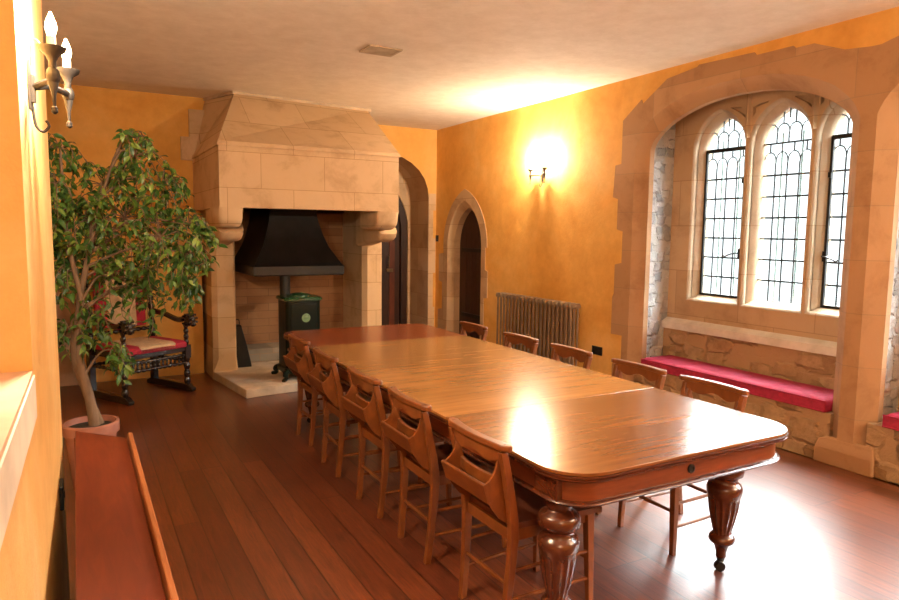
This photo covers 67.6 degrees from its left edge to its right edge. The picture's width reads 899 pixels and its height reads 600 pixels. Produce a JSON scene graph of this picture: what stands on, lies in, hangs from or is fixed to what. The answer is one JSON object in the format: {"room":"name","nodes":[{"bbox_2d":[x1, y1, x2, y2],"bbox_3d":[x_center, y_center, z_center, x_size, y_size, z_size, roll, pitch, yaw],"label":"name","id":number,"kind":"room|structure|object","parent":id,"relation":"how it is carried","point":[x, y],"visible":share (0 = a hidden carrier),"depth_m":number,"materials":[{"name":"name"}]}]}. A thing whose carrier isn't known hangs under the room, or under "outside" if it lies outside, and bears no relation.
{"room":"dining room","nodes":[
{"label":"dining room","id":0,"kind":"room"},
{"bbox_2d":[0,0,69,599],"bbox_3d":[-0.742,0.059,0.127,1.022,3.040,5.330,-3,7,-29],"label":"wall","id":1,"kind":"structure","parent":0,"point":[34,549],"depth_m":1.60,"materials":[{"name":"paint"}]},
{"bbox_2d":[0,371,32,461],"bbox_3d":[-0.620,0.347,0.405,0.520,0.112,2.440,-3,7,-29],"label":"trim","id":2,"kind":"structure","parent":1,"relation":"attached to","point":[14,386],"depth_m":1.32,"materials":[{"name":"paint"}]},
{"bbox_2d":[0,375,36,549],"bbox_3d":[-0.419,0.344,0.519,0.024,0.100,2.444,-2,7,-28],"label":"trim","id":3,"kind":"structure","parent":1,"relation":"attached to","point":[12,462],"depth_m":1.16,"materials":[{"name":"paint"}]},
{"bbox_2d":[26,12,79,132],"bbox_3d":[-1.069,-0.592,1.805,0.109,0.283,0.328,-2,6,-22],"label":"wall sconce","id":4,"kind":"object","parent":1,"relation":"attached to","point":[52,51],"visible":1,"depth_m":1.78,"materials":[{"name":"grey metal"}]},
{"bbox_2d":[59,478,64,510],"bbox_3d":[-1.398,0.701,2.425,0.016,0.087,0.100,-3,7,-29],"label":"light switch","id":5,"kind":"object","parent":1,"relation":"attached to","point":[61,483],"visible":1,"depth_m":2.38,"materials":[{"name":"black plastic"}]},
{"bbox_2d":[62,415,119,490],"bbox_3d":[-2.215,0.952,4.159,0.320,0.410,0.320,-3,7,-29],"label":"pot","id":6,"kind":"object","parent":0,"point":[109,425],"depth_m":4.09,"materials":[{"name":"ceramic"}]},
{"bbox_2d":[46,83,203,346],"bbox_3d":[-3.453,-0.706,7.314,1.900,3.040,0.200,-3,7,-29],"label":"wall","id":7,"kind":"structure","parent":0,"point":[97,113],"depth_m":7.08,"materials":[{"name":"paint"}]},
{"bbox_2d":[180,109,203,160],"bbox_3d":[-2.833,-1.818,7.396,0.250,0.550,0.050,-3,7,-29],"label":"trim","id":8,"kind":"structure","parent":7,"relation":"attached to","point":[187,144],"depth_m":7.37,"materials":[{"name":"stone"}]},
{"bbox_2d":[54,250,203,381],"bbox_3d":[-3.487,0.151,7.135,1.600,1.370,0.240,-3,7,-29],"label":"wall","id":9,"kind":"structure","parent":0,"point":[169,328],"depth_m":7.26,"materials":[{"name":"paint"}]},
{"bbox_2d":[55,269,78,386],"bbox_3d":[-3.910,0.233,6.873,0.200,1.250,0.300,-3,7,-29],"label":"trim","id":10,"kind":"structure","parent":9,"relation":"attached to","point":[67,377],"depth_m":6.75,"materials":[{"name":"stone"}]},
{"bbox_2d":[67,245,202,264],"bbox_3d":[-3.463,-0.469,7.058,1.615,0.220,0.280,-3,7,-29],"label":"trim","id":11,"kind":"structure","parent":9,"relation":"attached to","point":[67,245],"depth_m":7.03,"materials":[{"name":"stone"}]},
{"bbox_2d":[399,172,410,323],"bbox_3d":[-1.244,-0.901,9.919,1.700,2.950,0.120,-3,7,-29],"label":"wall","id":12,"kind":"structure","parent":0,"point":[404,193],"depth_m":10.16,"materials":[{"name":"stone"}]},
{"bbox_2d":[382,198,406,324],"bbox_3d":[-1.217,-0.682,9.992,1.260,2.500,0.142,-3,7,-29],"label":"door","id":13,"kind":"structure","parent":12,"relation":"in","point":[394,253],"depth_m":10.23,"materials":[{"name":"brown wood"}]},
{"bbox_2d":[378,125,436,326],"bbox_3d":[-0.907,-0.893,9.435,1.820,3.040,0.150,-3,7,-29],"label":"wall","id":14,"kind":"structure","parent":0,"point":[418,146],"depth_m":9.50,"materials":[{"name":"paint"}]},
{"bbox_2d":[399,157,428,324],"bbox_3d":[-1.101,-0.732,9.613,1.478,2.679,0.624,-3,7,-29],"label":"trim","id":15,"kind":"structure","parent":14,"relation":"attached to","point":[416,183],"depth_m":9.94,"materials":[{"name":"stone"}]},
{"bbox_2d":[427,193,435,326],"bbox_3d":[-0.263,-0.466,9.758,0.115,2.140,0.016,-3,7,-29],"label":"trim","id":16,"kind":"structure","parent":14,"relation":"attached to","point":[432,197],"depth_m":9.73,"materials":[{"name":"stone"}]},
{"bbox_2d":[41,0,898,129],"bbox_3d":[0.071,-1.941,4.259,6.800,0.120,12.100,-3,7,-29],"label":"ceiling","id":17,"kind":"structure","parent":0,"point":[460,61],"depth_m":5.16,"materials":[{"name":"beige paint"}]},
{"bbox_2d":[359,44,402,56],"bbox_3d":[-0.551,-1.996,5.378,0.280,0.012,0.230,-3,7,-29],"label":"ceiling vent","id":18,"kind":"object","parent":17,"relation":"in","point":[370,49],"visible":1,"depth_m":5.36,"materials":[{"name":"beige paint"}]},
{"bbox_2d":[60,370,898,599],"bbox_3d":[0.034,1.202,4.580,6.800,0.120,12.100,-3,7,-29],"label":"floor","id":19,"kind":"structure","parent":0,"point":[244,508],"depth_m":3.67,"materials":[{"name":"brown wood"}]},
{"bbox_2d":[74,431,178,599],"bbox_3d":[-1.034,1.020,2.109,0.230,0.719,2.078,-3,7,-29],"label":"sloping bookrest","id":20,"kind":"object","parent":19,"relation":"on","point":[120,553],"visible":1,"depth_m":2.04,"materials":[{"name":"red wood"}]},
{"bbox_2d":[48,128,227,490],"bbox_3d":[-1.954,0.038,4.213,1.067,2.224,0.768,-3,7,-29],"label":"fig","id":21,"kind":"object","parent":19,"relation":"on","point":[91,226],"visible":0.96,"depth_m":4.07,"materials":[{"name":"plant"}]},
{"bbox_2d":[79,249,197,405],"bbox_3d":[-2.977,0.216,6.455,0.773,1.390,0.760,4,7,32],"label":"carved armchair","id":22,"kind":"object","parent":19,"relation":"on","point":[157,348],"visible":0.7,"depth_m":6.45,"materials":[{"name":"black wood"}]},
{"bbox_2d":[192,91,400,397],"bbox_3d":[-1.648,-0.718,7.643,2.265,3.039,2.259,-3,7,-29],"label":"stone fireplace","id":23,"kind":"object","parent":19,"relation":"on","point":[258,151],"visible":0.76,"depth_m":7.04,"materials":[{"name":"stone"}]},
{"bbox_2d":[236,319,251,367],"bbox_3d":[-2.308,0.473,7.427,0.198,0.528,0.139,-3,7,-29],"label":"coal hod","id":24,"kind":"object","parent":23,"relation":"on","point":[243,358],"visible":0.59,"depth_m":7.38,"materials":[{"name":"black metal"}]},
{"bbox_2d":[235,208,343,276],"bbox_3d":[-1.831,-0.854,7.472,0.964,1.100,1.132,-3,7,-29],"label":"canopy","id":25,"kind":"object","parent":23,"relation":"attached to","point":[276,242],"visible":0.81,"depth_m":7.13,"materials":[{"name":"metal"}]},
{"bbox_2d":[193,91,397,154],"bbox_3d":[-1.645,-1.912,7.552,2.255,0.644,2.195,-3,7,-29],"label":"hood","id":26,"kind":"object","parent":23,"relation":"attached to","point":[237,118],"depth_m":6.97,"materials":[{"name":"stone"}]},
{"bbox_2d":[271,276,325,381],"bbox_3d":[-1.566,0.221,6.956,0.488,1.158,0.519,-3,7,-29],"label":"stove","id":27,"kind":"object","parent":23,"relation":"on","point":[297,311],"visible":0.62,"depth_m":6.79,"materials":[{"name":"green metal"}]},
{"bbox_2d":[283,333,357,446],"bbox_3d":[-0.950,0.668,5.179,0.579,0.798,0.450,-3,7,-30],"label":"chair","id":28,"kind":"object","parent":19,"relation":"on","point":[298,366],"visible":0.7,"depth_m":5.01,"materials":[{"name":"orange wood"}]},
{"bbox_2d":[307,347,399,477],"bbox_3d":[-0.637,0.735,4.557,0.579,0.798,0.450,-2,7,-28],"label":"chair","id":29,"kind":"object","parent":19,"relation":"on","point":[329,387],"visible":0.68,"depth_m":4.37,"materials":[{"name":"orange wood"}]},
{"bbox_2d":[341,366,451,518],"bbox_3d":[-0.305,0.801,3.943,0.579,0.798,0.450,-3,7,-29],"label":"chair","id":30,"kind":"object","parent":19,"relation":"on","point":[369,416],"visible":0.72,"depth_m":3.77,"materials":[{"name":"orange wood"}]},
{"bbox_2d":[381,386,506,564],"bbox_3d":[-0.019,0.857,3.431,0.579,0.798,0.450,-2,7,-28],"label":"chair","id":31,"kind":"object","parent":19,"relation":"on","point":[419,453],"visible":0.73,"depth_m":3.26,"materials":[{"name":"orange wood"}]},
{"bbox_2d":[460,321,487,340],"bbox_3d":[0.020,0.615,5.807,0.579,0.798,0.450,-3,7,-29],"label":"chair","id":32,"kind":"object","parent":19,"relation":"on","point":[469,327],"visible":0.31,"depth_m":5.88,"materials":[{"name":"orange wood"}]},
{"bbox_2d":[503,332,538,354],"bbox_3d":[0.366,0.682,5.186,0.579,0.798,0.450,-3,7,-29],"label":"chair","id":33,"kind":"object","parent":19,"relation":"on","point":[529,342],"visible":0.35,"depth_m":5.26,"materials":[{"name":"orange wood"}]},
{"bbox_2d":[441,417,601,599],"bbox_3d":[0.294,0.918,2.869,0.579,0.798,0.450,-3,7,-30],"label":"chair","id":34,"kind":"object","parent":19,"relation":"on","point":[509,509],"visible":0.89,"depth_m":2.75,"materials":[{"name":"orange wood"}]},
{"bbox_2d":[283,324,787,599],"bbox_3d":[0.069,0.791,4.428,1.363,0.730,3.888,-3,7,-29],"label":"dining table","id":35,"kind":"object","parent":19,"relation":"on","point":[579,437],"visible":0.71,"depth_m":3.16,"materials":[{"name":"brown wood"}]},
{"bbox_2d":[496,292,580,365],"bbox_3d":[0.969,0.413,7.517,0.132,0.876,1.512,-3,7,-29],"label":"radiator","id":36,"kind":"object","parent":19,"relation":"on","point":[545,331],"visible":0.56,"depth_m":7.37,"materials":[{"name":"brown metal"}]},
{"bbox_2d":[550,343,592,369],"bbox_3d":[0.663,0.740,4.655,0.579,0.798,0.450,-2,7,-28],"label":"chair","id":37,"kind":"object","parent":19,"relation":"on","point":[564,351],"visible":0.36,"depth_m":4.72,"materials":[{"name":"orange wood"}]},
{"bbox_2d":[595,358,666,514],"bbox_3d":[0.981,0.802,4.087,0.579,0.798,0.450,-3,7,-30],"label":"chair","id":38,"kind":"object","parent":19,"relation":"on","point":[651,373],"visible":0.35,"depth_m":4.15,"materials":[{"name":"orange wood"}]},
{"bbox_2d":[617,375,748,555],"bbox_3d":[1.250,0.854,3.604,0.579,0.798,0.450,-3,7,-29],"label":"chair","id":39,"kind":"object","parent":19,"relation":"on","point":[729,393],"visible":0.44,"depth_m":3.57,"materials":[{"name":"orange wood"}]},
{"bbox_2d":[646,124,675,357],"bbox_3d":[2.115,-0.516,6.539,0.630,2.950,0.120,-3,7,-29],"label":"wall","id":40,"kind":"structure","parent":0,"point":[665,148],"depth_m":6.41,"materials":[{"name":"beige stone"}]},
{"bbox_2d":[435,7,898,375],"bbox_3d":[2.462,-0.413,5.127,0.140,3.040,11.000,-3,7,-29],"label":"wall","id":41,"kind":"structure","parent":0,"point":[560,239],"depth_m":7.21,"materials":[{"name":"paint"}]},
{"bbox_2d":[438,189,487,339],"bbox_3d":[0.249,-0.415,9.178,0.206,2.169,1.330,-3,7,-29],"label":"trim","id":42,"kind":"structure","parent":41,"relation":"attached to","point":[465,202],"depth_m":9.43,"materials":[{"name":"stone"}]},
{"bbox_2d":[459,211,480,338],"bbox_3d":[0.346,-0.311,9.180,0.062,1.965,0.840,-3,7,-29],"label":"door","id":43,"kind":"structure","parent":41,"relation":"in","point":[470,242],"depth_m":9.23,"materials":[{"name":"brown wood"}]},
{"bbox_2d":[528,160,546,186],"bbox_3d":[0.991,-1.399,7.444,0.109,0.284,0.328,-3,7,-29],"label":"wall sconce","id":44,"kind":"object","parent":41,"relation":"attached to","point":[543,174],"visible":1,"depth_m":7.46,"materials":[{"name":"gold metal"}]},
{"bbox_2d":[592,345,601,355],"bbox_3d":[1.491,0.511,6.791,0.016,0.087,0.147,-3,7,-29],"label":"wall socket","id":45,"kind":"object","parent":41,"relation":"attached to","point":[597,350],"visible":0.84,"depth_m":6.78,"materials":[{"name":"black plastic"}]},
{"bbox_2d":[611,43,881,458],"bbox_3d":[2.233,-0.437,5.532,0.146,3.000,2.430,-3,7,-29],"label":"trim","id":46,"kind":"structure","parent":41,"relation":"attached to","point":[849,78],"depth_m":5.05,"materials":[{"name":"stone"}]},
{"bbox_2d":[813,436,874,477],"bbox_3d":[2.720,1.067,4.636,0.040,0.200,0.414,-3,7,-29],"label":"trim","id":47,"kind":"structure","parent":41,"relation":"attached to","point":[856,458],"depth_m":4.61,"materials":[{"name":"stone"}]},
{"bbox_2d":[852,36,898,485],"bbox_3d":[3.374,-0.191,3.492,0.146,2.950,2.290,-3,7,-29],"label":"trim","id":48,"kind":"structure","parent":41,"relation":"attached to","point":[884,199],"depth_m":4.41,"materials":[{"name":"stone"}]},
{"bbox_2d":[662,328,835,389],"bbox_3d":[2.746,0.691,5.766,0.370,0.720,2.065,-3,7,-29],"label":"wall","id":49,"kind":"structure","parent":0,"point":[815,369],"depth_m":5.67,"materials":[{"name":"beige stone"}]},
{"bbox_2d":[662,317,836,356],"bbox_3d":[2.740,0.303,5.720,0.395,0.100,2.065,-3,7,-29],"label":"sill","id":50,"kind":"structure","parent":49,"relation":"on","point":[824,347],"depth_m":5.64,"materials":[{"name":"stone"}]},
{"bbox_2d":[667,90,851,341],"bbox_3d":[2.720,-0.804,5.589,0.250,2.130,2.065,-3,7,-29],"label":"window","id":51,"kind":"structure","parent":49,"relation":"in","point":[758,113],"depth_m":5.73,"materials":[{"name":"stone"}]},
{"bbox_2d":[633,374,898,484],"bbox_3d":[2.941,0.988,4.664,0.380,0.356,4.225,-3,7,-29],"label":"wall","id":52,"kind":"structure","parent":0,"point":[804,426],"depth_m":4.90,"materials":[{"name":"beige stone"}]},
{"bbox_2d":[641,355,833,412],"bbox_3d":[2.386,0.658,5.598,0.390,0.094,1.770,-3,7,-29],"label":"seat cushion","id":53,"kind":"object","parent":52,"relation":"on","point":[817,398],"visible":0.95,"depth_m":5.33,"materials":[{"name":"fabric"}]},
{"bbox_2d":[882,412,898,430],"bbox_3d":[3.435,0.862,3.721,0.390,0.094,1.770,-3,7,-29],"label":"seat cushion","id":54,"kind":"object","parent":52,"relation":"on","point":[890,421],"visible":1,"depth_m":4.36,"materials":[{"name":"fabric"}]},
{"bbox_2d":[882,214,898,418],"bbox_3d":[3.164,-0.313,4.662,0.630,2.950,0.120,-3,7,-29],"label":"wall","id":55,"kind":"structure","parent":0,"point":[891,393],"depth_m":4.59,"materials":[{"name":"beige stone"}]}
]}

